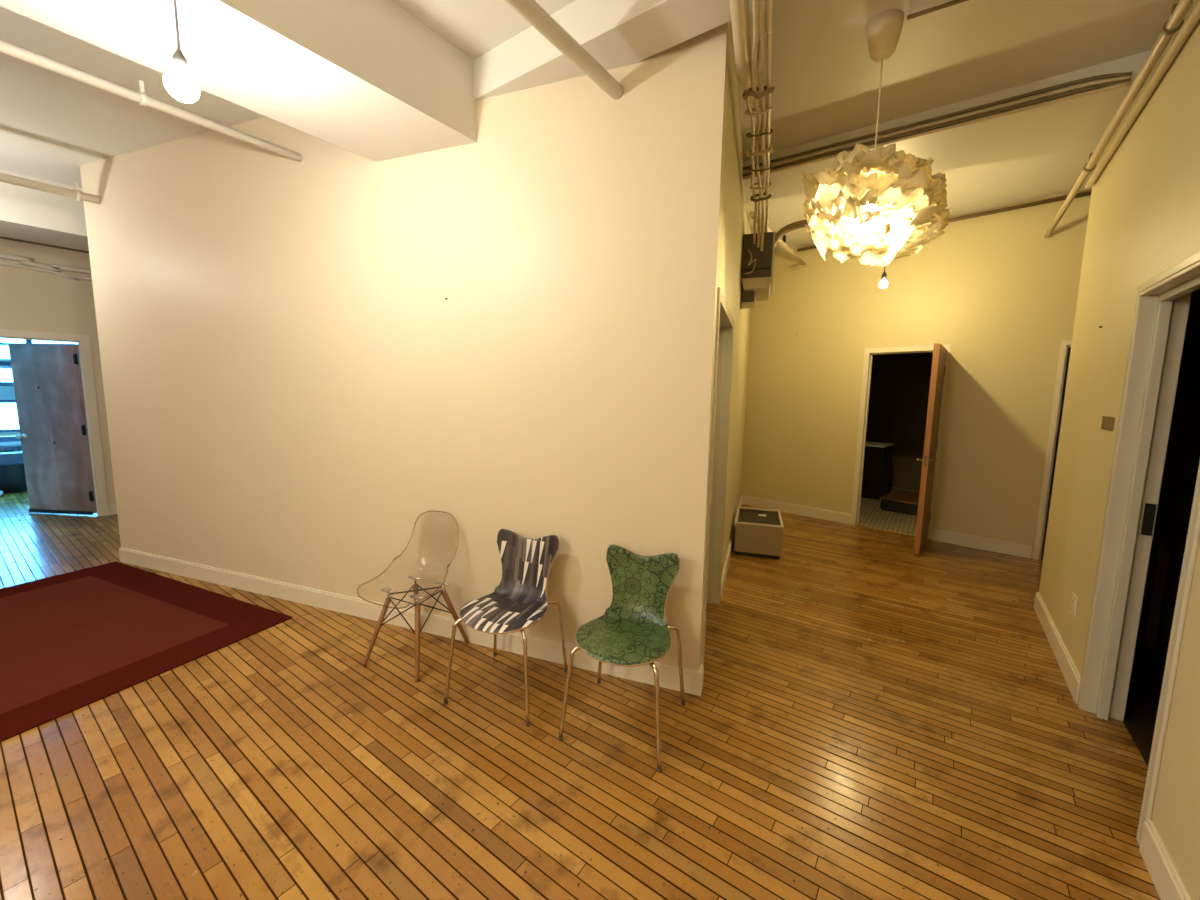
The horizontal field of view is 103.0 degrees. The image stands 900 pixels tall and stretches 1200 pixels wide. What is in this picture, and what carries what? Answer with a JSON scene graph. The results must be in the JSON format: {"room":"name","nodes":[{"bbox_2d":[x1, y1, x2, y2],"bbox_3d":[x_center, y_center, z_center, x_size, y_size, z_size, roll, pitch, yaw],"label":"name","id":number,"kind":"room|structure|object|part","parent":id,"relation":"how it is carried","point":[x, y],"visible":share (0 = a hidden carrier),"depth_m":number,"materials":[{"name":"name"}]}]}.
{"room":"apartment hallway","nodes":[
{"label":"apartment hallway","id":0,"kind":"room"},
{"bbox_2d":[0,446,21,450],"bbox_3d":[-8.761,0.230,7.270,0.110,0.620,3.255,6,8,35],"label":"wall","id":1,"kind":"structure","parent":0,"point":[8,447],"depth_m":7.11,"materials":[{"name":"white paint"}]},
{"bbox_2d":[0,239,115,506],"bbox_3d":[-5.179,-1.074,6.520,0.110,3.503,11.392,6,8,35],"label":"wall","id":2,"kind":"structure","parent":0,"point":[30,300],"depth_m":5.22,"materials":[{"name":"beige paint"}]},
{"bbox_2d":[0,236,88,252],"bbox_3d":[-5.987,-2.201,5.075,0.035,0.036,7.650,6,8,35],"label":"conduit","id":3,"kind":"object","parent":2,"relation":"attached to","point":[1,237],"visible":0.31,"depth_m":5.11,"materials":[{"name":"white metal"}]},
{"bbox_2d":[0,253,90,273],"bbox_3d":[-5.986,-2.008,5.095,0.058,0.153,7.650,6,8,35],"label":"conduit","id":4,"kind":"object","parent":2,"relation":"attached to","point":[26,261],"visible":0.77,"depth_m":5.10,"materials":[{"name":"white metal"}]},
{"bbox_2d":[0,262,91,280],"bbox_3d":[-5.987,-1.924,5.105,0.041,0.108,7.650,6,8,35],"label":"conduit","id":5,"kind":"object","parent":2,"relation":"attached to","point":[1,263],"visible":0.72,"depth_m":5.14,"materials":[{"name":"white metal"}]},
{"bbox_2d":[8,343,96,514],"bbox_3d":[-6.399,-0.228,5.563,0.877,1.991,0.110,2,7,6],"label":"door","id":6,"kind":"structure","parent":2,"relation":"in","point":[47,378],"depth_m":5.57,"materials":[{"name":"grey wood"}]},
{"bbox_3d":[-6.773,-0.159,5.588,0.060,0.059,0.070,2,7,6],"label":"knob","id":7,"kind":"part","parent":6,"relation":"part of","materials":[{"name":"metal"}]},
{"bbox_2d":[0,329,108,515],"bbox_3d":[-6.197,-0.225,5.193,0.126,2.102,1.041,6,8,35],"label":"trim","id":8,"kind":"structure","parent":2,"relation":"attached to","point":[84,345],"depth_m":5.50,"materials":[{"name":"paint"}]},
{"bbox_2d":[108,504,116,514],"bbox_3d":[-4.844,0.560,7.119,0.016,0.125,3.504,6,8,35],"label":"baseboard","id":9,"kind":"structure","parent":2,"relation":"attached to","point":[112,507],"depth_m":5.72,"materials":[{"name":"paint"}]},
{"bbox_2d":[80,21,729,670],"bbox_3d":[-1.812,-0.619,3.198,5.056,3.503,0.110,3,7,20],"label":"wall","id":10,"kind":"structure","parent":0,"point":[295,393],"depth_m":2.86,"materials":[{"name":"beige paint"}]},
{"bbox_2d":[0,172,99,203],"bbox_3d":[-5.176,-1.826,2.116,0.079,0.131,4.136,6,8,35],"label":"ceiling pipe","id":11,"kind":"object","parent":10,"relation":"attached to","point":[76,194],"visible":1,"depth_m":3.57,"materials":[{"name":"white metal"}]},
{"bbox_2d":[0,40,301,161],"bbox_3d":[-3.270,-1.671,1.121,0.061,0.115,4.713,6,8,35],"label":"ceiling pipe","id":12,"kind":"object","parent":10,"relation":"attached to","point":[141,97],"visible":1,"depth_m":2.41,"materials":[{"name":"white metal"}]},
{"bbox_2d":[0,0,476,161],"bbox_3d":[-2.380,-1.703,0.755,0.684,0.455,5.270,6,8,35],"label":"beam","id":13,"kind":"structure","parent":10,"relation":"attached to","point":[369,79],"depth_m":2.07,"materials":[{"name":"paint"}]},
{"bbox_2d":[119,547,698,694],"bbox_3d":[-1.860,1.065,3.342,5.056,0.125,0.016,3,7,20],"label":"baseboard","id":14,"kind":"structure","parent":10,"relation":"attached to","point":[537,647],"depth_m":3.13,"materials":[{"name":"paint"}]},
{"bbox_2d":[504,0,622,99],"bbox_3d":[-1.446,-1.493,0.173,0.066,0.068,5.266,6,8,35],"label":"ceiling pipe","id":15,"kind":"object","parent":10,"relation":"attached to","point":[531,11],"visible":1,"depth_m":1.97,"materials":[{"name":"white metal"}]},
{"bbox_2d":[474,0,775,99],"bbox_3d":[0.570,-1.890,1.812,2.871,0.244,0.240,6,8,35],"label":"beam","id":16,"kind":"structure","parent":10,"relation":"attached to","point":[616,33],"depth_m":2.15,"materials":[{"name":"paint"}]},
{"bbox_2d":[0,487,1168,899],"bbox_3d":[-1.761,0.927,5.814,18.600,0.207,14.000,6,8,35],"label":"floor","id":17,"kind":"structure","parent":0,"point":[873,718],"depth_m":2.02,"materials":[{"name":"brown wood"}]},
{"bbox_2d":[0,448,21,452],"bbox_3d":[-8.818,0.291,6.928,0.100,0.580,1.820,6,8,35],"label":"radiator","id":18,"kind":"object","parent":17,"relation":"on","point":[18,449],"visible":0.1,"depth_m":7.03,"materials":[{"name":"white metal"}]},
{"bbox_2d":[0,462,26,493],"bbox_3d":[-8.389,0.385,6.822,0.334,0.432,0.334,6,8,35],"label":"waste bin","id":19,"kind":"object","parent":17,"relation":"on","point":[12,475],"visible":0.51,"depth_m":6.73,"materials":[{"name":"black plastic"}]},
{"bbox_2d":[0,451,23,463],"bbox_3d":[-8.385,0.105,6.789,0.260,0.130,0.320,6,8,35],"label":"carton","id":20,"kind":"object","parent":19,"relation":"on","point":[5,457],"visible":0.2,"depth_m":6.72,"materials":[{"name":"white cardboard"}]},
{"bbox_2d":[0,561,292,741],"bbox_3d":[-3.879,1.237,2.126,2.380,0.011,3.500,4,8,24],"label":"rug","id":21,"kind":"object","parent":17,"relation":"on","point":[70,641],"visible":1,"depth_m":2.99,"materials":[{"name":"red fabric"}]},
{"bbox_2d":[362,556,468,681],"bbox_3d":[-1.071,0.803,2.755,0.452,0.818,0.479,4,7,22],"label":"chair","id":22,"kind":"object","parent":17,"relation":"on","point":[416,596],"visible":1,"depth_m":2.70,"materials":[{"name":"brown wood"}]},
{"bbox_3d":[-1.264,1.029,2.705,0.162,0.374,0.030,-3,8,-29],"label":"leg","id":23,"kind":"part","parent":22,"relation":"part of","materials":[{"name":"brown wood"}]},
{"bbox_3d":[-1.065,0.814,2.770,0.217,0.012,0.217,4,7,22],"label":"under frame","id":24,"kind":"part","parent":22,"relation":"part of","materials":[{"name":"black metal"}]},
{"bbox_3d":[-1.147,0.996,2.994,0.030,0.374,0.162,-1,7,-17],"label":"leg","id":25,"kind":"part","parent":22,"relation":"part of","materials":[{"name":"brown wood"}]},
{"bbox_3d":[-0.990,1.047,2.597,0.030,0.374,0.162,-1,7,-17],"label":"leg","id":26,"kind":"part","parent":22,"relation":"part of","materials":[{"name":"brown wood"}]},
{"bbox_3d":[-0.874,1.014,2.886,0.162,0.374,0.030,-3,8,-29],"label":"leg","id":27,"kind":"part","parent":22,"relation":"part of","materials":[{"name":"brown wood"}]},
{"bbox_2d":[443,529,567,726],"bbox_3d":[-0.472,0.862,2.475,0.478,0.779,0.481,3,7,19],"label":"shell chair","id":28,"kind":"object","parent":17,"relation":"on","point":[520,600],"visible":1,"depth_m":2.57,"materials":[{"name":"laminate"}]},
{"bbox_3d":[-0.647,1.038,2.408,0.281,0.427,0.025,-2,8,-24],"label":"leg","id":29,"kind":"part","parent":28,"relation":"part of","materials":[{"name":"silver metal"}]},
{"bbox_3d":[-0.553,1.007,2.674,0.021,0.427,0.274,-3,8,-29],"label":"leg","id":30,"kind":"part","parent":28,"relation":"part of","materials":[{"name":"silver metal"}]},
{"bbox_3d":[-0.393,1.053,2.322,0.025,0.427,0.281,-3,8,-28],"label":"leg","id":31,"kind":"part","parent":28,"relation":"part of","materials":[{"name":"silver metal"}]},
{"bbox_3d":[-0.302,1.022,2.589,0.274,0.427,0.021,-2,7,-23],"label":"leg","id":32,"kind":"part","parent":28,"relation":"part of","materials":[{"name":"silver metal"}]},
{"bbox_2d":[558,544,684,772],"bbox_3d":[0.126,0.902,2.224,0.478,0.779,0.481,4,7,22],"label":"shell chair","id":33,"kind":"object","parent":17,"relation":"on","point":[634,631],"visible":1,"depth_m":2.31,"materials":[{"name":"green fabric"}]},
{"bbox_3d":[-0.053,1.077,2.167,0.281,0.427,0.025,-2,7,-21],"label":"leg","id":34,"kind":"part","parent":33,"relation":"part of","materials":[{"name":"silver metal"}]},
{"bbox_3d":[0.054,1.047,2.428,0.021,0.427,0.274,-2,8,-26],"label":"leg","id":35,"kind":"part","parent":33,"relation":"part of","materials":[{"name":"silver metal"}]},
{"bbox_3d":[0.196,1.093,2.067,0.025,0.427,0.281,-2,8,-25],"label":"leg","id":36,"kind":"part","parent":33,"relation":"part of","materials":[{"name":"silver metal"}]},
{"bbox_3d":[0.300,1.063,2.330,0.274,0.427,0.021,-2,7,-20],"label":"leg","id":37,"kind":"part","parent":33,"relation":"part of","materials":[{"name":"silver metal"}]},
{"bbox_2d":[734,507,783,558],"bbox_3d":[1.613,0.832,4.879,0.438,0.329,0.668,3,7,17],"label":"storage box","id":38,"kind":"object","parent":17,"relation":"on","point":[758,532],"visible":1,"depth_m":4.59,"materials":[{"name":"grey plastic"}]},
{"bbox_3d":[1.615,0.709,4.865,0.400,0.038,0.630,3,7,17],"label":"panel","id":39,"kind":"part","parent":38,"relation":"part of","materials":[{"name":"black plastic"}]},
{"bbox_2d":[861,441,893,499],"bbox_3d":[4.130,0.300,7.481,0.645,0.826,0.546,8,10,44],"label":"base cabinet","id":40,"kind":"object","parent":17,"relation":"on","point":[877,458],"visible":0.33,"depth_m":7.20,"materials":[{"name":"black wood"}]},
{"bbox_3d":[4.062,0.315,7.205,0.285,0.700,0.016,8,10,44],"label":"door","id":41,"kind":"part","parent":40,"relation":"part of","materials":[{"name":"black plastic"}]},
{"bbox_2d":[865,441,893,447],"bbox_3d":[4.144,-0.098,7.441,0.645,0.026,0.525,8,10,44],"label":"countertop","id":42,"kind":"structure","parent":40,"relation":"on","point":[873,444],"depth_m":7.22,"materials":[{"name":"white stone"}]},
{"bbox_2d":[880,490,918,515],"bbox_3d":[4.339,0.737,6.600,0.636,0.175,0.816,8,10,44],"label":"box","id":43,"kind":"object","parent":17,"relation":"on","point":[898,501],"visible":0.56,"depth_m":6.44,"materials":[{"name":"brown wood"}]},
{"bbox_3d":[4.340,0.660,6.591,0.636,0.020,0.816,8,10,44],"label":"lid","id":44,"kind":"part","parent":43,"relation":"part of","materials":[{"name":"brown wood"}]},
{"bbox_2d":[1141,531,1186,648],"bbox_3d":[3.665,0.936,2.539,0.900,0.740,0.600,6,8,35],"label":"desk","id":45,"kind":"object","parent":17,"relation":"on","point":[1167,541],"visible":0.59,"depth_m":2.96,"materials":[{"name":"brown wood"}]},
{"bbox_3d":[3.482,0.899,2.988,0.050,0.700,0.050,6,8,35],"label":"leg","id":46,"kind":"part","parent":45,"relation":"part of","materials":[{"name":"brown wood"}]},
{"bbox_2d":[0,0,1179,187],"bbox_3d":[-3.622,-2.240,2.724,18.600,0.200,7.399,6,8,35],"label":"ceiling","id":47,"kind":"structure","parent":0,"point":[825,79],"depth_m":2.54,"materials":[{"name":"paint"}]},
{"bbox_2d":[0,169,88,250],"bbox_3d":[-5.090,-2.169,4.277,0.698,0.461,7.905,6,8,35],"label":"beam","id":48,"kind":"structure","parent":47,"relation":"attached to","point":[27,214],"depth_m":4.15,"materials":[{"name":"paint"}]},
{"bbox_2d":[163,0,199,102],"bbox_3d":[-1.453,-1.392,1.647,0.100,0.347,0.100,6,8,35],"label":"bulb","id":49,"kind":"object","parent":47,"relation":"hanging from","point":[179,83],"visible":1,"depth_m":1.64,"materials":[{"name":"white glass"}]},
{"bbox_3d":[-1.451,-1.464,1.638,0.009,0.177,0.009,2,7,13],"label":"cord","id":50,"kind":"part","parent":49,"relation":"part of","materials":[{"name":"white plastic"}]},
{"bbox_2d":[172,48,188,73],"bbox_3d":[-1.454,-1.342,1.653,0.046,0.079,0.046,6,8,35],"label":"socket","id":51,"kind":"object","parent":49,"relation":"attached to","point":[179,62],"depth_m":1.64,"materials":[{"name":"white plastic"}]},
{"bbox_3d":[-1.455,-1.273,1.661,0.096,0.108,0.096,6,8,35],"label":"bulb","id":52,"kind":"part","parent":49,"relation":"part of","materials":[{"name":"white glass"}]},
{"bbox_2d":[801,9,950,266],"bbox_3d":[1.321,-1.448,2.303,0.656,1.114,0.704,6,8,35],"label":"pendant lamp","id":53,"kind":"object","parent":47,"relation":"hanging from","point":[880,206],"visible":1,"depth_m":2.18,"materials":[{"name":"white paper"}]},
{"bbox_3d":[1.319,-1.133,2.337,0.140,0.158,0.140,6,8,35],"label":"bulb","id":54,"kind":"part","parent":53,"relation":"part of","materials":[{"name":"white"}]},
{"bbox_3d":[1.327,-1.558,2.286,0.010,0.563,0.007,2,7,13],"label":"cord","id":55,"kind":"part","parent":53,"relation":"part of","materials":[{"name":"white plastic"}]},
{"bbox_2d":[907,0,968,19],"bbox_3d":[1.867,-1.941,1.921,1.066,0.020,0.021,5,8,30],"label":"conduit","id":56,"kind":"object","parent":47,"relation":"attached to","point":[954,2],"visible":1,"depth_m":2.13,"materials":[{"name":"beige metal"}]},
{"bbox_2d":[719,21,751,572],"bbox_3d":[1.254,-0.729,4.516,0.110,3.503,4.539,3,7,19],"label":"wall","id":57,"kind":"structure","parent":0,"point":[736,220],"depth_m":3.63,"materials":[{"name":"beige paint"}]},
{"bbox_2d":[698,663,703,695],"bbox_3d":[0.529,1.204,2.505,0.016,0.125,0.093,3,7,19],"label":"baseboard","id":58,"kind":"structure","parent":57,"relation":"attached to","point":[701,670],"depth_m":2.47,"materials":[{"name":"paint"}]},
{"bbox_2d":[701,287,733,678],"bbox_3d":[0.685,0.173,2.976,0.126,2.064,1.113,3,7,19],"label":"trim","id":59,"kind":"structure","parent":57,"relation":"attached to","point":[722,365],"depth_m":3.39,"materials":[{"name":"wood"}]},
{"bbox_2d":[720,495,741,600],"bbox_3d":[1.465,0.891,5.215,0.016,0.125,3.441,3,7,19],"label":"baseboard","id":60,"kind":"structure","parent":57,"relation":"attached to","point":[724,574],"depth_m":4.28,"materials":[{"name":"paint"}]},
{"bbox_2d":[730,0,750,88],"bbox_3d":[0.258,-1.611,1.030,0.072,0.071,2.684,3,7,19],"label":"conduit","id":61,"kind":"object","parent":57,"relation":"attached to","point":[738,8],"visible":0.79,"depth_m":1.98,"materials":[{"name":"white metal"}]},
{"bbox_2d":[745,0,756,243],"bbox_3d":[0.662,-1.621,2.157,0.041,0.248,3.825,3,7,19],"label":"cable","id":62,"kind":"object","parent":61,"relation":"attached to","point":[747,100],"visible":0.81,"depth_m":2.74,"materials":[{"name":"beige paint"}]},
{"bbox_2d":[750,181,770,188],"bbox_3d":[1.130,-1.865,3.371,0.138,0.092,0.135,-1,7,-17],"label":"wrap","id":63,"kind":"object","parent":62,"relation":"attached to","point":[761,181],"visible":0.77,"depth_m":3.33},
{"bbox_2d":[751,0,761,247],"bbox_3d":[0.693,-1.601,2.149,0.044,0.273,3.827,3,7,19],"label":"cable","id":64,"kind":"object","parent":61,"relation":"attached to","point":[754,2],"visible":0.87,"depth_m":2.29,"materials":[{"name":"beige plastic"}]},
{"bbox_2d":[741,231,774,308],"bbox_3d":[1.410,-1.555,4.270,0.254,0.565,0.636,3,7,19],"label":"electrical box","id":65,"kind":"object","parent":57,"relation":"attached to","point":[757,265],"visible":0.98,"depth_m":4.01,"materials":[{"name":"black metal"}]},
{"bbox_3d":[1.311,-1.279,4.222,0.121,0.025,0.170,3,7,19],"label":"junction lid","id":66,"kind":"part","parent":65,"relation":"part of","materials":[{"name":"white metal"}]},
{"bbox_2d":[757,0,766,250],"bbox_3d":[0.720,-1.588,2.142,0.046,0.311,3.828,3,7,19],"label":"cable","id":67,"kind":"object","parent":65,"relation":"attached to","point":[760,2],"visible":0.87,"depth_m":2.37,"materials":[{"name":"beige plastic"}]},
{"bbox_2d":[765,0,771,232],"bbox_3d":[0.771,-1.675,2.192,0.030,0.154,3.974,3,7,19],"label":"cable","id":68,"kind":"object","parent":65,"relation":"attached to","point":[768,3],"visible":0.83,"depth_m":2.25,"materials":[{"name":"beige paint"}]},
{"bbox_2d":[742,86,774,99],"bbox_3d":[0.777,-1.744,2.324,0.151,0.100,0.119,1,7,-1],"label":"wrap","id":69,"kind":"object","parent":68,"relation":"attached to","point":[766,91],"visible":0.75,"depth_m":2.29,"materials":[{"name":"brown paint"}]},
{"bbox_2d":[744,104,773,115],"bbox_3d":[0.824,-1.762,2.477,0.145,0.092,0.115,6,8,35],"label":"wrap","id":70,"kind":"object","parent":68,"relation":"attached to","point":[768,108],"visible":0.74,"depth_m":2.44,"materials":[{"name":"beige plastic"}]},
{"bbox_2d":[746,128,772,137],"bbox_3d":[0.902,-1.787,2.695,0.144,0.092,0.144,6,8,35],"label":"wrap","id":71,"kind":"object","parent":68,"relation":"attached to","point":[748,135],"visible":0.72,"depth_m":2.65,"materials":[{"name":"brown paint"}]},
{"bbox_2d":[747,145,772,155],"bbox_3d":[0.962,-1.809,2.885,0.151,0.101,0.118,6,8,35],"label":"wrap","id":72,"kind":"object","parent":68,"relation":"attached to","point":[749,153],"visible":0.77,"depth_m":2.85,"materials":[{"name":"beige plastic"}]},
{"bbox_2d":[748,163,771,171],"bbox_3d":[1.040,-1.834,3.102,0.144,0.092,0.132,6,8,35],"label":"wrap","id":73,"kind":"object","parent":68,"relation":"attached to","point":[750,168],"visible":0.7,"depth_m":3.07,"materials":[{"name":"brown paint"}]},
{"bbox_2d":[750,192,771,201],"bbox_3d":[1.204,-1.888,3.570,0.140,0.100,0.146,-3,8,-32],"label":"wrap","id":74,"kind":"object","parent":68,"relation":"attached to","point":[757,195],"visible":0.76,"depth_m":3.53,"materials":[{"name":"brown paint"}]},
{"bbox_2d":[774,219,807,249],"bbox_3d":[1.946,-2.042,4.370,0.835,0.553,0.245,5,8,31],"label":"conduit","id":75,"kind":"object","parent":65,"relation":"attached to","point":[798,224],"visible":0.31,"depth_m":4.53,"materials":[{"name":"beige metal"}]},
{"bbox_2d":[749,211,805,269],"bbox_3d":[1.910,-2.253,5.180,0.168,0.165,2.012,6,8,35],"label":"pipe","id":76,"kind":"object","parent":57,"relation":"attached to","point":[781,242],"visible":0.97,"depth_m":5.29,"materials":[{"name":"white metal"}]},
{"bbox_2d":[866,352,932,490],"bbox_3d":[5.527,-1.039,7.643,2.412,3.503,0.110,8,10,44],"label":"wall","id":77,"kind":"structure","parent":0,"point":[900,383],"depth_m":8.06,"materials":[{"name":"paint"}]},
{"bbox_2d":[741,188,1091,558],"bbox_3d":[2.795,-0.881,5.975,8.000,3.503,0.110,8,10,44],"label":"wall","id":78,"kind":"structure","parent":0,"point":[1003,294],"depth_m":5.03,"materials":[{"name":"beige paint"}]},
{"bbox_2d":[742,495,850,523],"bbox_3d":[2.531,0.775,6.321,1.461,0.125,0.016,8,10,44],"label":"baseboard","id":79,"kind":"structure","parent":78,"relation":"attached to","point":[818,513],"depth_m":6.24,"materials":[{"name":"paint"}]},
{"bbox_2d":[850,344,950,539],"bbox_3d":[3.404,-0.103,5.449,0.822,2.104,0.126,8,10,44],"label":"trim","id":80,"kind":"structure","parent":78,"relation":"attached to","point":[868,352],"depth_m":5.58,"materials":[{"name":"paint"}]},
{"bbox_2d":[913,343,946,554],"bbox_3d":[3.377,-0.015,4.878,0.162,2.042,0.764,7,9,39],"label":"door","id":81,"kind":"structure","parent":78,"relation":"in","point":[929,459],"depth_m":4.67,"materials":[{"name":"orange wood"}]},
{"bbox_2d":[797,191,1091,250],"bbox_3d":[3.417,-2.383,5.082,2.621,0.036,0.035,8,10,44],"label":"conduit","id":82,"kind":"object","parent":78,"relation":"attached to","point":[1087,193],"visible":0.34,"depth_m":4.57,"materials":[{"name":"grey metal"}]},
{"bbox_2d":[931,529,1031,558],"bbox_3d":[3.932,0.962,4.956,0.815,0.125,0.016,8,10,44],"label":"baseboard","id":83,"kind":"structure","parent":78,"relation":"attached to","point":[1016,549],"depth_m":4.93,"materials":[{"name":"paint"}]},
{"bbox_2d":[1033,340,1071,559],"bbox_3d":[4.581,0.061,4.303,0.815,2.091,0.126,8,10,44],"label":"trim","id":84,"kind":"structure","parent":78,"relation":"attached to","point":[1065,344],"depth_m":4.53,"materials":[{"name":"paint"}]},
{"bbox_2d":[749,146,1096,250],"bbox_3d":[0.445,-2.980,8.375,18.600,0.200,6.601,6,8,35],"label":"ceiling","id":85,"kind":"structure","parent":0,"point":[990,185],"depth_m":4.22,"materials":[{"name":"paint"}]},
{"bbox_2d":[879,266,887,287],"bbox_3d":[2.634,-1.929,4.380,0.100,0.859,0.100,6,8,35],"label":"bulb","id":86,"kind":"object","parent":85,"relation":"hanging from","point":[883,283],"visible":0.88,"depth_m":4.41,"materials":[{"name":"white glass"}]},
{"bbox_3d":[2.627,-1.541,4.427,0.068,0.076,0.068,6,8,35],"label":"bulb","id":87,"kind":"part","parent":86,"relation":"part of","materials":[{"name":"white glass"}]},
{"bbox_2d":[881,271,886,280],"bbox_3d":[2.628,-1.611,4.419,0.046,0.079,0.046,6,8,35],"label":"socket","id":88,"kind":"object","parent":86,"relation":"attached to","point":[884,276],"depth_m":4.40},
{"bbox_2d":[1049,347,1070,494],"bbox_3d":[2.304,-1.523,11.216,18.600,3.503,0.100,6,8,35],"label":"wall","id":89,"kind":"structure","parent":0,"point":[1069,348],"depth_m":7.64,"materials":[{"name":"paint"}]},
{"bbox_2d":[1039,0,1199,899],"bbox_3d":[1.023,-0.196,0.078,0.140,3.503,8.014,6,8,35],"label":"wall","id":90,"kind":"structure","parent":0,"point":[1144,215],"depth_m":2.38,"materials":[{"name":"beige paint"}]},
{"bbox_2d":[743,81,1130,179],"bbox_3d":[1.802,-1.956,3.058,2.193,0.021,0.020,6,8,35],"label":"conduit","id":91,"kind":"object","parent":90,"relation":"attached to","point":[1123,84],"visible":0.81,"depth_m":2.79,"materials":[{"name":"white metal"}]},
{"bbox_2d":[743,78,1130,176],"bbox_3d":[1.802,-1.974,3.056,2.194,0.030,0.020,6,8,35],"label":"conduit","id":92,"kind":"object","parent":90,"relation":"attached to","point":[1098,86],"visible":0.93,"depth_m":2.80,"materials":[{"name":"white metal"}]},
{"bbox_2d":[743,75,1131,173],"bbox_3d":[1.803,-1.992,3.053,2.194,0.040,0.020,6,8,35],"label":"conduit","id":93,"kind":"object","parent":90,"relation":"attached to","point":[1088,84],"visible":0.94,"depth_m":2.81,"materials":[{"name":"beige metal"}]},
{"bbox_2d":[743,72,1131,169],"bbox_3d":[1.804,-2.013,3.051,2.195,0.051,0.020,6,8,35],"label":"conduit","id":94,"kind":"object","parent":90,"relation":"attached to","point":[1112,75],"visible":0.92,"depth_m":2.81,"materials":[{"name":"white metal"}]},
{"bbox_2d":[743,51,1149,203],"bbox_3d":[2.628,-2.031,3.025,5.425,0.188,0.899,6,8,35],"label":"beam","id":95,"kind":"structure","parent":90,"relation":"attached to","point":[1081,122],"depth_m":2.93,"materials":[{"name":"paint"}]},
{"bbox_2d":[1034,592,1080,703],"bbox_3d":[2.856,1.181,3.006,0.016,0.125,1.388,6,8,35],"label":"baseboard","id":96,"kind":"structure","parent":90,"relation":"attached to","point":[1071,675],"depth_m":2.85,"materials":[{"name":"paint"}]},
{"bbox_2d":[1070,592,1077,617],"bbox_3d":[2.673,0.875,2.698,0.010,0.115,0.105,6,8,35],"label":"outlet","id":97,"kind":"object","parent":90,"relation":"attached to","point":[1074,599],"visible":1,"depth_m":2.68,"materials":[{"name":"paint"}]},
{"bbox_2d":[1101,416,1114,430],"bbox_3d":[2.598,-0.137,2.445,0.008,0.068,0.200,6,8,35],"label":"cover plate","id":98,"kind":"object","parent":90,"relation":"attached to","point":[1107,422],"visible":1,"depth_m":2.43,"materials":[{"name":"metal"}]},
{"bbox_2d":[1044,0,1194,237],"bbox_3d":[1.483,-1.640,0.719,0.059,0.165,9.177,6,8,35],"label":"pipe","id":99,"kind":"object","parent":90,"relation":"attached to","point":[1179,10],"visible":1,"depth_m":2.40,"materials":[{"name":"white metal"}]},
{"bbox_2d":[1077,251,1199,845],"bbox_3d":[2.243,0.323,1.886,0.156,2.076,0.983,6,8,35],"label":"trim","id":100,"kind":"structure","parent":90,"relation":"attached to","point":[1162,304],"depth_m":2.20,"materials":[{"name":"wood"}]},
{"bbox_2d":[1085,0,1199,188],"bbox_3d":[1.050,-1.486,0.095,0.037,0.162,7.635,6,8,35],"label":"pipe","id":101,"kind":"object","parent":90,"relation":"attached to","point":[1193,18],"visible":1,"depth_m":2.23,"materials":[{"name":"white metal"}]},
{"bbox_2d":[1140,503,1156,535],"bbox_3d":[2.539,0.322,2.210,0.035,0.150,0.002,6,8,35],"label":"strike plate","id":102,"kind":"object","parent":90,"relation":"attached to","point":[1150,509],"visible":1,"depth_m":2.21,"materials":[{"name":"black metal"}]},
{"bbox_2d":[1139,819,1190,899],"bbox_3d":[0.243,1.579,-0.635,0.016,0.125,5.639,6,8,35],"label":"baseboard","id":103,"kind":"structure","parent":90,"relation":"attached to","point":[1168,884],"depth_m":1.52,"materials":[{"name":"paint"}]},
{"bbox_2d":[1137,289,1199,641],"bbox_3d":[4.305,-0.326,2.481,2.409,3.289,0.010,6,8,35],"label":"wall","id":104,"kind":"structure","parent":0,"point":[1182,459],"depth_m":3.00,"materials":[{"name":"paint"}]},
{"bbox_3d":[-8.549,-1.230,7.360,0.110,3.503,5.000,6,8,35],"label":"wall window","id":105,"kind":"structure","parent":0,"visible":0},
{"bbox_2d":[0,338,77,446],"bbox_3d":[-8.713,-1.030,7.036,0.190,1.940,3.355,6,8,35],"label":"window","id":106,"kind":"structure","parent":105,"relation":"attached to","point":[8,409],"depth_m":7.07,"materials":[{"name":"white glass"}]},
{"bbox_3d":[-8.806,-1.436,6.959,0.008,0.200,0.591,6,8,35],"label":"pane","id":107,"kind":"part","parent":106,"relation":"part of","materials":[{"name":"clear glass"}]},
{"bbox_3d":[-8.811,-1.098,7.000,0.008,0.200,0.591,6,8,35],"label":"pane","id":108,"kind":"part","parent":106,"relation":"part of","materials":[{"name":"clear glass"}]},
{"bbox_3d":[-8.820,-0.502,7.072,0.008,0.400,0.591,6,8,35],"label":"pane","id":109,"kind":"part","parent":106,"relation":"part of","materials":[{"name":"clear glass"}]},
{"bbox_3d":[-8.674,-0.087,7.173,0.130,0.035,3.255,6,8,35],"label":"sill","id":110,"kind":"part","parent":106,"relation":"part of","materials":[{"name":"white paint"}]},
{"bbox_3d":[-8.801,-1.748,6.921,0.008,0.370,0.591,6,8,35],"label":"pane","id":111,"kind":"part","parent":106,"relation":"part of","materials":[{"name":"clear glass"}]},
{"bbox_3d":[-8.766,-1.036,7.073,0.060,1.940,3.355,6,8,35],"label":"frame","id":112,"kind":"part","parent":106,"relation":"part of","materials":[{"name":"white paint"}]},
{"bbox_3d":[-8.422,-1.806,7.448,0.008,0.370,0.591,6,8,35],"label":"pane","id":113,"kind":"part","parent":106,"relation":"part of","materials":[{"name":"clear glass"}]}
]}

